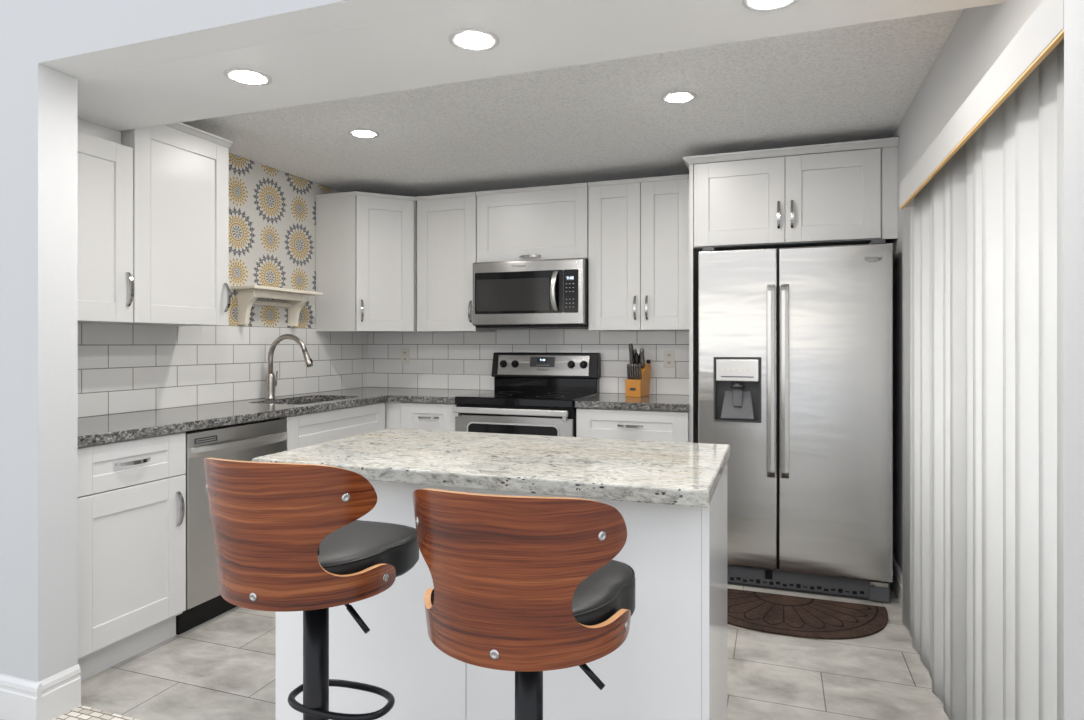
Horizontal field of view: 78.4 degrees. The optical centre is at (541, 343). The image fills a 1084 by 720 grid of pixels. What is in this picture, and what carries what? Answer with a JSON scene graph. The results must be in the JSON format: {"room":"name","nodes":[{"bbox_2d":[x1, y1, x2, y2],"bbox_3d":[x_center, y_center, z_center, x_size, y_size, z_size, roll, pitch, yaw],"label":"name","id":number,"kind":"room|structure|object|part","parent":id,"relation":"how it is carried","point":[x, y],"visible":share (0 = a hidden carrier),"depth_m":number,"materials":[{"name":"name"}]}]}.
{"room":"kitchen","nodes":[
{"label":"kitchen","id":0,"kind":"room"},
{"bbox_2d":[0,0,492,681],"bbox_3d":[-0.801,-0.355,1.941,7.200,3.200,0.130,0,0,19],"label":"wall","id":1,"kind":"structure","parent":0,"point":[46,46],"depth_m":2.19,"materials":[{"name":"grey paint"}]},
{"bbox_2d":[0,673,41,719],"bbox_3d":[-2.926,1.175,2.612,2.746,0.140,0.017,0,0,19],"label":"baseboard","id":2,"kind":"structure","parent":1,"relation":"attached to","point":[20,698],"depth_m":2.18,"materials":[{"name":"white paint"}]},
{"bbox_2d":[39,664,80,719],"bbox_3d":[-1.614,1.175,2.228,0.017,0.140,0.130,0,0,19],"label":"baseboard","id":3,"kind":"structure","parent":1,"relation":"attached to","point":[61,692],"depth_m":2.22,"materials":[{"name":"white paint"}]},
{"bbox_2d":[81,582,949,719],"bbox_3d":[-1.024,1.270,3.573,5.695,0.050,2.800,0,0,19],"label":"floor","id":4,"kind":"structure","parent":0,"point":[223,667],"depth_m":2.49,"materials":[{"name":"beige tile"}]},
{"bbox_2d":[53,705,137,719],"bbox_3d":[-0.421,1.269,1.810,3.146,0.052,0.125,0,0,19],"label":"rug","id":5,"kind":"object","parent":4,"relation":"on","point":[81,712],"depth_m":2.22,"materials":[{"name":"fabric"}]},
{"bbox_2d":[78,432,185,680],"bbox_3d":[-1.842,0.808,2.672,0.604,0.873,0.497,0,0,19],"label":"base cabinet","id":6,"kind":"object","parent":4,"relation":"on","point":[132,493],"visible":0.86,"depth_m":2.58,"materials":[{"name":"grey paint"}]},
{"bbox_3d":[-1.599,0.463,2.586,0.020,0.176,0.494,0,0,19],"label":"drawer","id":7,"kind":"part","parent":6,"relation":"part of","materials":[{"name":"grey paint"}]},
{"bbox_3d":[-1.573,0.458,2.574,0.033,0.015,0.145,0,0,19],"label":"handle","id":8,"kind":"part","parent":6,"relation":"part of","materials":[{"name":"silver metal"}]},
{"bbox_3d":[-1.505,0.689,2.767,0.033,0.145,0.015,0,0,19],"label":"handle","id":9,"kind":"part","parent":6,"relation":"part of","materials":[{"name":"silver metal"}]},
{"bbox_2d":[176,418,287,634],"bbox_3d":[-1.644,0.810,3.192,0.609,0.870,0.607,0,0,19],"label":"dishwasher","id":10,"kind":"object","parent":4,"relation":"on","point":[247,441],"visible":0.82,"depth_m":2.91,"materials":[{"name":"silver metal"}]},
{"bbox_3d":[-1.381,0.467,3.099,0.051,0.046,0.592,0,0,19],"label":"handle","id":11,"kind":"part","parent":10,"relation":"part of","materials":[{"name":"silver metal"}]},
{"bbox_2d":[280,402,384,450],"bbox_3d":[-1.403,0.808,3.919,0.604,0.873,0.918,0,0,19],"label":"base cabinet","id":12,"kind":"object","parent":4,"relation":"on","point":[303,430],"visible":0.24,"depth_m":3.75,"materials":[{"name":"grey paint"}]},
{"bbox_2d":[78,387,490,447],"bbox_3d":[-1.265,0.351,3.617,1.066,0.040,2.663,0,0,19],"label":"countertop","id":13,"kind":"structure","parent":12,"relation":"on","point":[94,430],"depth_m":3.24,"materials":[{"name":"grey stone"}]},
{"bbox_2d":[265,334,312,398],"bbox_3d":[-1.484,0.138,3.928,0.335,0.387,0.083,0,0,19],"label":"kitchen faucet","id":14,"kind":"object","parent":13,"relation":"on","point":[271,381],"visible":1,"depth_m":3.94,"materials":[{"name":"silver metal"}]},
{"bbox_2d":[291,401,325,404],"bbox_3d":[-1.381,0.461,3.943,0.399,0.178,0.634,0,0,19],"label":"sink","id":15,"kind":"object","parent":13,"relation":"in","point":[311,401],"visible":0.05,"depth_m":4.22,"materials":[{"name":"silver metal"}]},
{"bbox_2d":[385,401,456,430],"bbox_3d":[-0.686,0.808,4.476,0.532,0.873,0.656,0,0,19],"label":"base cabinet","id":16,"kind":"object","parent":4,"relation":"on","point":[401,415],"visible":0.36,"depth_m":4.20,"materials":[{"name":"grey paint"}]},
{"bbox_3d":[-0.962,0.758,4.289,0.137,0.773,0.028,0,0,19],"label":"filler panel","id":17,"kind":"part","parent":16,"relation":"part of","materials":[{"name":"grey paint"}]},
{"bbox_3d":[-0.715,0.463,4.155,0.145,0.015,0.033,0,0,19],"label":"handle","id":18,"kind":"part","parent":16,"relation":"part of","materials":[{"name":"silver metal"}]},
{"bbox_2d":[276,463,726,719],"bbox_3d":[-0.095,0.808,2.103,1.275,0.874,0.654,0,0,19],"label":"base cabinet","id":19,"kind":"object","parent":4,"relation":"on","point":[671,663],"visible":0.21,"depth_m":1.75,"materials":[{"name":"grey paint"}]},
{"bbox_3d":[-0.502,0.807,1.909,0.634,0.873,0.018,0,0,19],"label":"panel","id":20,"kind":"part","parent":19,"relation":"part of","materials":[{"name":"white wood"}]},
{"bbox_2d":[252,428,729,507],"bbox_3d":[-0.112,0.351,2.051,1.287,0.040,0.729,0,0,19],"label":"countertop","id":21,"kind":"structure","parent":19,"relation":"on","point":[655,472],"depth_m":1.86,"materials":[{"name":"stone"}]},
{"bbox_3d":[0.091,0.807,1.700,0.620,0.873,0.018,0,0,19],"label":"panel","id":22,"kind":"part","parent":19,"relation":"part of","materials":[{"name":"white wood"}]},
{"bbox_3d":[0.493,0.807,1.878,0.018,0.873,0.620,0,0,19],"label":"panel","id":23,"kind":"part","parent":19,"relation":"part of","materials":[{"name":"white wood"}]},
{"bbox_2d":[452,352,600,436],"bbox_3d":[-0.080,0.638,4.237,0.763,1.153,0.704,0,0,19],"label":"range","id":24,"kind":"object","parent":4,"relation":"on","point":[534,393],"visible":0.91,"depth_m":4.16,"materials":[{"name":"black metal"}]},
{"bbox_3d":[-0.270,0.140,4.574,0.052,0.052,0.033,0,0,19],"label":"knob","id":25,"kind":"part","parent":24,"relation":"part of","materials":[{"name":"black plastic"}]},
{"bbox_3d":[-0.198,0.401,3.915,0.733,0.036,0.018,0,0,19],"label":"handle","id":26,"kind":"part","parent":24,"relation":"part of","materials":[{"name":"silver metal"}]},
{"bbox_3d":[-0.171,0.717,3.972,0.753,0.567,0.043,0,0,19],"label":"oven door","id":27,"kind":"part","parent":24,"relation":"part of","materials":[{"name":"silver metal"}]},
{"bbox_3d":[-0.188,0.140,4.545,0.052,0.052,0.033,0,0,19],"label":"knob","id":28,"kind":"part","parent":24,"relation":"part of","materials":[{"name":"black plastic"}]},
{"bbox_3d":[-0.167,0.402,3.982,0.751,0.056,0.024,0,0,19],"label":"vent rail","id":29,"kind":"part","parent":24,"relation":"part of","materials":[{"name":"silver metal"}]},
{"bbox_2d":[455,390,597,407],"bbox_3d":[-0.083,0.348,4.222,0.759,0.049,0.581,0,0,19],"label":"cooktop","id":30,"kind":"object","parent":24,"relation":"in","point":[493,398],"depth_m":4.03,"materials":[{"name":"black glass"}]},
{"bbox_3d":[0.002,0.124,4.493,0.176,0.067,0.012,0,0,19],"label":"display panel","id":31,"kind":"part","parent":24,"relation":"part of","materials":[{"name":"grey plastic"}]},
{"bbox_3d":[0.004,0.148,4.493,0.653,0.137,0.028,0,0,19],"label":"control panel","id":32,"kind":"part","parent":24,"relation":"part of","materials":[{"name":"silver metal"}]},
{"bbox_3d":[0.191,0.140,4.412,0.052,0.052,0.033,0,0,19],"label":"knob","id":33,"kind":"part","parent":24,"relation":"part of","materials":[{"name":"black plastic"}]},
{"bbox_3d":[0.271,0.140,4.383,0.052,0.052,0.033,0,0,19],"label":"knob","id":34,"kind":"part","parent":24,"relation":"part of","materials":[{"name":"black plastic"}]},
{"bbox_2d":[576,408,688,442],"bbox_3d":[0.597,0.808,4.024,0.641,0.873,0.656,0,0,19],"label":"base cabinet","id":35,"kind":"object","parent":4,"relation":"on","point":[626,424],"visible":0.3,"depth_m":3.74,"materials":[{"name":"grey paint"}]},
{"bbox_3d":[0.493,0.463,3.730,0.145,0.015,0.033,0,0,19],"label":"handle","id":36,"kind":"part","parent":35,"relation":"part of","materials":[{"name":"silver metal"}]},
{"bbox_2d":[575,393,688,410],"bbox_3d":[0.598,0.351,4.033,0.644,0.040,0.641,0,0,19],"label":"countertop","id":37,"kind":"structure","parent":35,"relation":"on","point":[603,400],"depth_m":3.79,"materials":[{"name":"grey stone"}]},
{"bbox_2d":[625,363,650,396],"bbox_3d":[0.607,0.229,4.194,0.100,0.204,0.191,0,0,29],"label":"knife block","id":38,"kind":"object","parent":37,"relation":"on","point":[633,388],"visible":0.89,"depth_m":4.13,"materials":[{"name":"orange wood"}]},
{"bbox_2d":[627,364,629,379],"bbox_3d":[0.539,0.176,4.152,0.014,0.100,0.034,0,0,29],"label":"steak knife","id":39,"kind":"object","parent":38,"relation":"in","point":[628,376],"visible":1,"depth_m":4.14,"materials":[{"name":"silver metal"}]},
{"bbox_2d":[629,364,631,379],"bbox_3d":[0.553,0.176,4.144,0.014,0.100,0.034,0,0,29],"label":"steak knife","id":40,"kind":"object","parent":38,"relation":"in","point":[630,367],"visible":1,"depth_m":4.14,"materials":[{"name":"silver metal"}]},
{"bbox_2d":[629,344,634,364],"bbox_3d":[0.566,0.079,4.190,0.028,0.158,0.064,0,0,29],"label":"kitchen knife","id":41,"kind":"object","parent":38,"relation":"in","point":[631,354],"visible":0.71,"depth_m":4.17,"materials":[{"name":"silver metal"}]},
{"bbox_2d":[631,364,633,379],"bbox_3d":[0.567,0.176,4.136,0.014,0.100,0.034,0,0,29],"label":"steak knife","id":42,"kind":"object","parent":38,"relation":"in","point":[632,365],"visible":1,"depth_m":4.13,"materials":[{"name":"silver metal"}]},
{"bbox_2d":[634,364,636,379],"bbox_3d":[0.580,0.176,4.129,0.014,0.100,0.034,0,0,29],"label":"steak knife","id":43,"kind":"object","parent":38,"relation":"in","point":[635,375],"visible":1,"depth_m":4.12,"materials":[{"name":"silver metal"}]},
{"bbox_2d":[634,352,639,364],"bbox_3d":[0.610,0.106,4.185,0.064,0.104,0.032,0,0,7],"label":"scissors","id":44,"kind":"object","parent":38,"relation":"in","point":[635,353],"visible":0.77,"depth_m":4.18,"materials":[{"name":"black plastic"}]},
{"bbox_2d":[636,364,638,379],"bbox_3d":[0.594,0.176,4.121,0.014,0.100,0.034,0,0,29],"label":"steak knife","id":45,"kind":"object","parent":38,"relation":"in","point":[637,367],"visible":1,"depth_m":4.11,"materials":[{"name":"silver metal"}]},
{"bbox_2d":[638,364,641,379],"bbox_3d":[0.607,0.176,4.114,0.014,0.100,0.034,0,0,29],"label":"steak knife","id":46,"kind":"object","parent":38,"relation":"in","point":[639,366],"visible":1,"depth_m":4.11,"materials":[{"name":"silver metal"}]},
{"bbox_2d":[640,348,644,368],"bbox_3d":[0.630,0.093,4.174,0.028,0.127,0.050,0,0,29],"label":"kitchen knife","id":47,"kind":"object","parent":38,"relation":"in","point":[642,358],"visible":0.94,"depth_m":4.16,"materials":[{"name":"silver metal"}]},
{"bbox_2d":[683,137,898,442],"bbox_3d":[1.374,0.111,3.764,1.056,2.268,0.642,0,0,19],"label":"tall cabinet","id":48,"kind":"object","parent":4,"relation":"on","point":[841,193],"visible":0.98,"depth_m":3.49,"materials":[{"name":"grey paint"}]},
{"bbox_3d":[0.921,0.129,3.946,0.020,2.232,0.600,0,0,19],"label":"panel","id":49,"kind":"part","parent":48,"relation":"part of","materials":[{"name":"grey paint"}]},
{"bbox_3d":[1.058,-0.757,3.582,0.469,0.452,0.020,0,0,19],"label":"door","id":50,"kind":"part","parent":48,"relation":"part of","materials":[{"name":"grey paint"}]},
{"bbox_3d":[1.241,-0.677,3.488,0.015,0.145,0.033,0,0,19],"label":"handle","id":51,"kind":"part","parent":48,"relation":"part of","materials":[{"name":"silver metal"}]},
{"bbox_3d":[1.308,-1.005,3.576,1.056,0.036,0.226,0,0,19],"label":"crown moulding","id":52,"kind":"part","parent":48,"relation":"part of","materials":[{"name":"grey paint"}]},
{"bbox_3d":[1.303,-0.677,3.466,0.015,0.145,0.033,0,0,19],"label":"handle","id":53,"kind":"part","parent":48,"relation":"part of","materials":[{"name":"silver metal"}]},
{"bbox_3d":[1.495,-0.757,3.428,0.451,0.452,0.020,0,0,19],"label":"door","id":54,"kind":"part","parent":48,"relation":"part of","materials":[{"name":"grey paint"}]},
{"bbox_3d":[1.750,-0.757,3.351,0.073,0.460,0.020,0,0,19],"label":"filler panel","id":55,"kind":"part","parent":48,"relation":"part of","materials":[{"name":"grey paint"}]},
{"bbox_2d":[698,239,892,602],"bbox_3d":[1.355,0.371,3.636,0.906,1.740,0.820,0,0,19],"label":"refrigerator","id":56,"kind":"object","parent":4,"relation":"on","point":[795,344],"visible":0.98,"depth_m":3.28,"materials":[{"name":"silver metal"}]},
{"bbox_3d":[1.006,0.328,3.427,0.386,1.610,0.072,0,0,19],"label":"door","id":57,"kind":"part","parent":56,"relation":"part of","materials":[{"name":"silver metal"}]},
{"bbox_3d":[1.003,0.137,3.414,0.211,0.112,0.054,0,0,19],"label":"dispenser panel","id":58,"kind":"part","parent":56,"relation":"part of","materials":[{"name":"white plastic"}]},
{"bbox_3d":[1.139,0.188,3.308,0.038,0.965,0.058,0,0,19],"label":"handle","id":59,"kind":"part","parent":56,"relation":"part of","materials":[{"name":"silver metal"}]},
{"bbox_3d":[1.201,0.188,3.287,0.038,0.965,0.058,0,0,19],"label":"handle","id":60,"kind":"part","parent":56,"relation":"part of","materials":[{"name":"silver metal"}]},
{"bbox_3d":[1.438,0.330,3.274,0.509,1.614,0.072,0,0,19],"label":"door","id":61,"kind":"part","parent":56,"relation":"part of","materials":[{"name":"silver metal"}]},
{"bbox_2d":[727,588,887,639],"bbox_3d":[1.109,1.240,3.054,0.906,0.009,0.465,0,0,19],"label":"floor mat","id":62,"kind":"object","parent":4,"relation":"on","point":[786,615],"visible":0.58,"depth_m":3.01,"materials":[{"name":"brown rubber"}]},
{"bbox_2d":[78,0,1004,130],"bbox_3d":[-0.484,-1.030,2.148,3.730,0.230,0.470,0,0,19],"label":"ceiling","id":63,"kind":"structure","parent":0,"point":[415,51],"depth_m":2.06,"materials":[{"name":"white paint"}]},
{"bbox_2d":[224,68,271,85],"bbox_3d":[-1.009,-0.911,2.283,0.152,0.008,0.152,0,0,19],"label":"recessed light","id":64,"kind":"object","parent":63,"relation":"in","point":[245,76],"visible":1,"depth_m":2.27,"materials":[{"name":"white paint"}]},
{"bbox_2d":[449,28,498,51],"bbox_3d":[-0.205,-0.911,2.005,0.152,0.008,0.152,0,0,19],"label":"recessed light","id":65,"kind":"object","parent":63,"relation":"in","point":[469,39],"visible":1,"depth_m":1.99,"materials":[{"name":"white paint"}]},
{"bbox_2d":[742,0,797,11],"bbox_3d":[0.608,-0.911,1.756,0.152,0.008,0.152,0,0,19],"label":"recessed light","id":66,"kind":"object","parent":63,"relation":"in","point":[755,5],"visible":1,"depth_m":1.79,"materials":[{"name":"white paint"}]},
{"bbox_2d":[181,9,963,196],"bbox_3d":[-0.019,-1.115,3.468,3.730,0.060,2.330,0,0,19],"label":"ceiling","id":67,"kind":"structure","parent":0,"point":[609,120],"depth_m":3.22,"materials":[{"name":"white paint"}]},
{"bbox_2d":[348,129,378,137],"bbox_3d":[-0.921,-1.081,3.436,0.152,0.008,0.152,0,0,19],"label":"recessed light","id":68,"kind":"object","parent":67,"relation":"in","point":[360,133],"visible":1,"depth_m":3.42,"materials":[{"name":"white paint"}]},
{"bbox_2d":[661,91,696,103],"bbox_3d":[0.604,-1.081,2.931,0.152,0.008,0.152,0,0,19],"label":"recessed light","id":69,"kind":"object","parent":67,"relation":"in","point":[676,97],"visible":1,"depth_m":2.92,"materials":[{"name":"white paint"}]},
{"bbox_2d":[495,174,684,328],"bbox_3d":[0.399,0.080,4.503,3.630,2.330,0.100,0,0,19],"label":"wall","id":70,"kind":"structure","parent":0,"point":[684,174],"depth_m":4.67,"materials":[{"name":"grey paint"}]},
{"bbox_2d":[315,191,416,332],"bbox_3d":[-1.136,-0.540,4.658,0.617,0.917,0.612,0,0,19],"label":"upper cabinet","id":71,"kind":"object","parent":70,"relation":"attached to","point":[366,243],"visible":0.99,"depth_m":4.45,"materials":[{"name":"grey paint"}]},
{"bbox_3d":[-1.184,-0.217,4.379,0.015,0.145,0.033,0,0,-25],"label":"handle","id":72,"kind":"part","parent":71,"relation":"part of","materials":[{"name":"silver metal"}]},
{"bbox_3d":[-1.182,-0.988,4.454,0.682,0.022,0.166,0,0,-6],"label":"crown moulding","id":73,"kind":"part","parent":71,"relation":"part of","materials":[{"name":"grey paint"}]},
{"bbox_3d":[-1.053,-0.529,4.471,0.382,0.895,0.020,0,0,-25],"label":"door","id":74,"kind":"part","parent":71,"relation":"part of","materials":[{"name":"grey paint"}]},
{"bbox_2d":[416,192,494,331],"bbox_3d":[-0.599,-0.540,4.604,0.444,0.917,0.356,0,0,19],"label":"upper cabinet","id":75,"kind":"object","parent":70,"relation":"attached to","point":[446,223],"visible":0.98,"depth_m":4.47,"materials":[{"name":"grey paint"}]},
{"bbox_3d":[-0.645,-0.988,4.472,0.444,0.022,0.032,0,0,19],"label":"crown moulding","id":76,"kind":"part","parent":75,"relation":"part of","materials":[{"name":"grey paint"}]},
{"bbox_3d":[-0.474,-0.212,4.389,0.015,0.145,0.033,0,0,19],"label":"handle","id":77,"kind":"part","parent":75,"relation":"part of","materials":[{"name":"silver metal"}]},
{"bbox_2d":[367,328,688,394],"bbox_3d":[-0.157,0.117,4.643,2.477,0.445,0.006,0,0,19],"label":"wall tiles","id":78,"kind":"structure","parent":70,"relation":"attached to","point":[437,360],"depth_m":4.71,"materials":[{"name":"white tile"}]},
{"bbox_2d":[401,348,408,363],"bbox_3d":[-1.016,0.093,4.937,0.070,0.115,0.009,0,0,19],"label":"wall outlet","id":79,"kind":"object","parent":78,"relation":"attached to","point":[404,351],"visible":1,"depth_m":4.93,"materials":[{"name":"white plastic"}]},
{"bbox_2d":[664,350,674,367],"bbox_3d":[0.820,0.100,4.290,0.070,0.115,0.009,0,0,19],"label":"wall outlet","id":80,"kind":"object","parent":78,"relation":"attached to","point":[669,355],"visible":1,"depth_m":4.29,"materials":[{"name":"white plastic"}]},
{"bbox_2d":[473,258,587,328],"bbox_3d":[-0.042,-0.315,4.362,0.756,0.425,0.442,0,0,19],"label":"microwave","id":81,"kind":"object","parent":70,"relation":"attached to","point":[546,293],"visible":1,"depth_m":4.19,"materials":[{"name":"grey metal"}]},
{"bbox_3d":[-0.152,-0.324,4.220,0.601,0.267,0.003,0,0,19],"label":"door glass","id":82,"kind":"part","parent":81,"relation":"part of","materials":[{"name":"black glass"}]},
{"bbox_3d":[0.074,-0.324,4.110,0.033,0.250,0.052,0,0,36],"label":"handle","id":83,"kind":"part","parent":81,"relation":"part of","materials":[{"name":"silver metal"}]},
{"bbox_3d":[0.178,-0.324,4.103,0.096,0.267,0.003,0,0,19],"label":"control panel","id":84,"kind":"part","parent":81,"relation":"part of","materials":[{"name":"black glass"}]},
{"bbox_2d":[476,183,587,261],"bbox_3d":[-0.027,-0.765,4.403,0.760,0.467,0.356,0,0,19],"label":"upper cabinet","id":85,"kind":"object","parent":70,"relation":"attached to","point":[542,222],"visible":0.88,"depth_m":4.26,"materials":[{"name":"grey paint"}]},
{"bbox_3d":[-0.081,-0.558,4.250,0.145,0.015,0.033,0,0,19],"label":"handle","id":86,"kind":"part","parent":85,"relation":"part of","materials":[{"name":"silver metal"}]},
{"bbox_3d":[-0.073,-0.988,4.271,0.760,0.022,0.032,0,0,19],"label":"crown moulding","id":87,"kind":"part","parent":85,"relation":"part of","materials":[{"name":"grey paint"}]},
{"bbox_2d":[588,174,688,330],"bbox_3d":[0.635,-0.540,4.170,0.636,0.917,0.356,0,0,19],"label":"upper cabinet","id":88,"kind":"object","parent":70,"relation":"attached to","point":[638,229],"visible":0.92,"depth_m":4.04,"materials":[{"name":"grey paint"}]},
{"bbox_3d":[0.445,-0.529,4.095,0.325,0.895,0.020,0,0,19],"label":"door","id":89,"kind":"part","parent":88,"relation":"part of","materials":[{"name":"grey paint"}]},
{"bbox_3d":[0.562,-0.217,4.024,0.015,0.145,0.033,0,0,19],"label":"handle","id":90,"kind":"part","parent":88,"relation":"part of","materials":[{"name":"silver metal"}]},
{"bbox_3d":[0.589,-0.988,4.038,0.636,0.022,0.032,0,0,19],"label":"crown moulding","id":91,"kind":"part","parent":88,"relation":"part of","materials":[{"name":"grey paint"}]},
{"bbox_3d":[0.629,-0.217,4.000,0.015,0.145,0.033,0,0,19],"label":"handle","id":92,"kind":"part","parent":88,"relation":"part of","materials":[{"name":"silver metal"}]},
{"bbox_3d":[0.745,-0.529,3.989,0.305,0.895,0.020,0,0,19],"label":"door","id":93,"kind":"part","parent":88,"relation":"part of","materials":[{"name":"grey paint"}]},
{"bbox_2d":[885,0,1042,570],"bbox_3d":[1.548,0.080,2.485,0.120,2.330,2.944,0,0,19],"label":"wall","id":94,"kind":"structure","parent":0,"point":[980,35],"depth_m":2.51,"materials":[{"name":"grey paint"}]},
{"bbox_2d":[890,556,901,606],"bbox_3d":[1.792,1.175,3.382,0.017,0.140,1.090,0,0,19],"label":"baseboard","id":95,"kind":"structure","parent":94,"relation":"attached to","point":[896,584],"depth_m":3.27,"materials":[{"name":"white paint"}]},
{"bbox_2d":[900,0,1063,719],"bbox_3d":[1.266,0.290,2.023,0.104,1.865,1.880,0,0,19],"label":"vertical blind","id":96,"kind":"object","parent":94,"relation":"attached to","point":[982,207],"visible":0.96,"depth_m":1.70,"materials":[{"name":"grey plastic"}]},
{"bbox_2d":[1064,0,1083,719],"bbox_3d":[1.675,0.165,0.738,1.730,2.160,0.266,0,0,19],"label":"wall","id":97,"kind":"structure","parent":0,"point":[1073,9],"depth_m":1.11,"materials":[{"name":"grey paint"}]},
{"bbox_3d":[-1.831,0.080,3.788,0.100,2.330,2.930,0,0,19],"label":"wall","id":98,"kind":"structure","parent":0,"visible":0},
{"bbox_2d":[78,118,133,322],"bbox_3d":[-1.968,-0.502,2.693,0.362,0.824,0.453,0,0,19],"label":"upper cabinet","id":99,"kind":"object","parent":98,"relation":"attached to","point":[105,166],"visible":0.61,"depth_m":2.74,"materials":[{"name":"grey paint"}]},
{"bbox_3d":[-2.017,-0.877,2.708,0.260,0.073,0.448,0,0,19],"label":"filler panel","id":100,"kind":"part","parent":99,"relation":"part of","materials":[{"name":"grey paint"}]},
{"bbox_3d":[-1.749,-0.230,2.822,0.033,0.145,0.015,0,0,19],"label":"handle","id":101,"kind":"part","parent":99,"relation":"part of","materials":[{"name":"silver metal"}]},
{"bbox_2d":[78,323,366,417],"bbox_3d":[-1.776,0.119,3.785,0.006,0.442,2.700,0,0,19],"label":"wall tiles","id":102,"kind":"structure","parent":98,"relation":"attached to","point":[122,368],"depth_m":3.59,"materials":[{"name":"white tile"}]},
{"bbox_2d":[231,285,322,325],"bbox_3d":[-1.594,-0.220,4.047,0.169,0.219,0.605,0,0,19],"label":"wall shelf","id":103,"kind":"object","parent":98,"relation":"attached to","point":[247,294],"visible":1,"depth_m":3.95,"materials":[{"name":"beige paint"}]},
{"bbox_3d":[-1.670,-0.242,4.044,0.027,0.025,0.389,0,0,19],"label":"rail","id":104,"kind":"part","parent":103,"relation":"part of","materials":[{"name":"beige paint"}]},
{"bbox_3d":[-1.584,-0.289,4.014,0.020,0.044,0.389,0,0,19],"label":"rail","id":105,"kind":"part","parent":103,"relation":"part of","materials":[{"name":"beige paint"}]},
{"bbox_2d":[229,153,335,327],"bbox_3d":[-1.688,-0.594,4.040,0.002,0.983,1.400,0,0,19],"label":"wall","id":106,"kind":"structure","parent":98,"relation":"attached to","point":[272,211],"depth_m":4.10,"materials":[{"name":"multicoloured paper"}]},
{"bbox_2d":[86,122,232,325],"bbox_3d":[-1.805,-0.553,3.157,0.362,0.927,0.527,0,0,19],"label":"upper cabinet","id":107,"kind":"object","parent":106,"relation":"attached to","point":[181,170],"visible":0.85,"depth_m":3.08,"materials":[{"name":"grey paint"}]},
{"bbox_3d":[-1.676,-0.538,3.112,0.020,0.897,0.523,0,0,19],"label":"door","id":108,"kind":"part","parent":107,"relation":"part of","materials":[{"name":"grey paint"}]},
{"bbox_3d":[-1.666,-1.002,3.108,0.042,0.030,0.527,0,0,19],"label":"crown moulding","id":109,"kind":"part","parent":107,"relation":"part of","materials":[{"name":"grey paint"}]},
{"bbox_3d":[-1.573,-0.230,3.321,0.033,0.145,0.015,0,0,19],"label":"handle","id":110,"kind":"part","parent":107,"relation":"part of","materials":[{"name":"silver metal"}]},
{"bbox_3d":[-1.358,1.270,-0.845,8.000,0.050,5.505,0,0,19],"label":"floor","id":111,"kind":"structure","parent":0,"visible":0},
{"bbox_2d":[203,458,418,719],"bbox_3d":[-0.504,0.735,1.462,0.402,1.020,0.424,0,0,17],"label":"bar stool","id":112,"kind":"object","parent":111,"relation":"on","point":[288,537],"visible":1,"depth_m":1.29,"materials":[{"name":"brown wood"}]},
{"bbox_2d":[318,520,418,576],"bbox_3d":[-0.499,0.472,1.479,0.387,0.082,0.362,0,0,17],"label":"seat cushion","id":113,"kind":"object","parent":112,"relation":"on","point":[359,548],"depth_m":1.44,"materials":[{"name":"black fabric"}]},
{"bbox_2d":[412,488,634,719],"bbox_3d":[-0.029,0.745,1.267,0.402,1.001,0.424,0,0,16],"label":"bar stool","id":114,"kind":"object","parent":111,"relation":"on","point":[528,586],"visible":1,"depth_m":1.09,"materials":[{"name":"brown wood"}]},
{"bbox_2d":[572,560,634,625],"bbox_3d":[-0.024,0.491,1.283,0.387,0.082,0.362,0,0,16],"label":"seat cushion","id":115,"kind":"object","parent":114,"relation":"on","point":[606,597],"depth_m":1.21,"materials":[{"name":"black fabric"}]}
]}

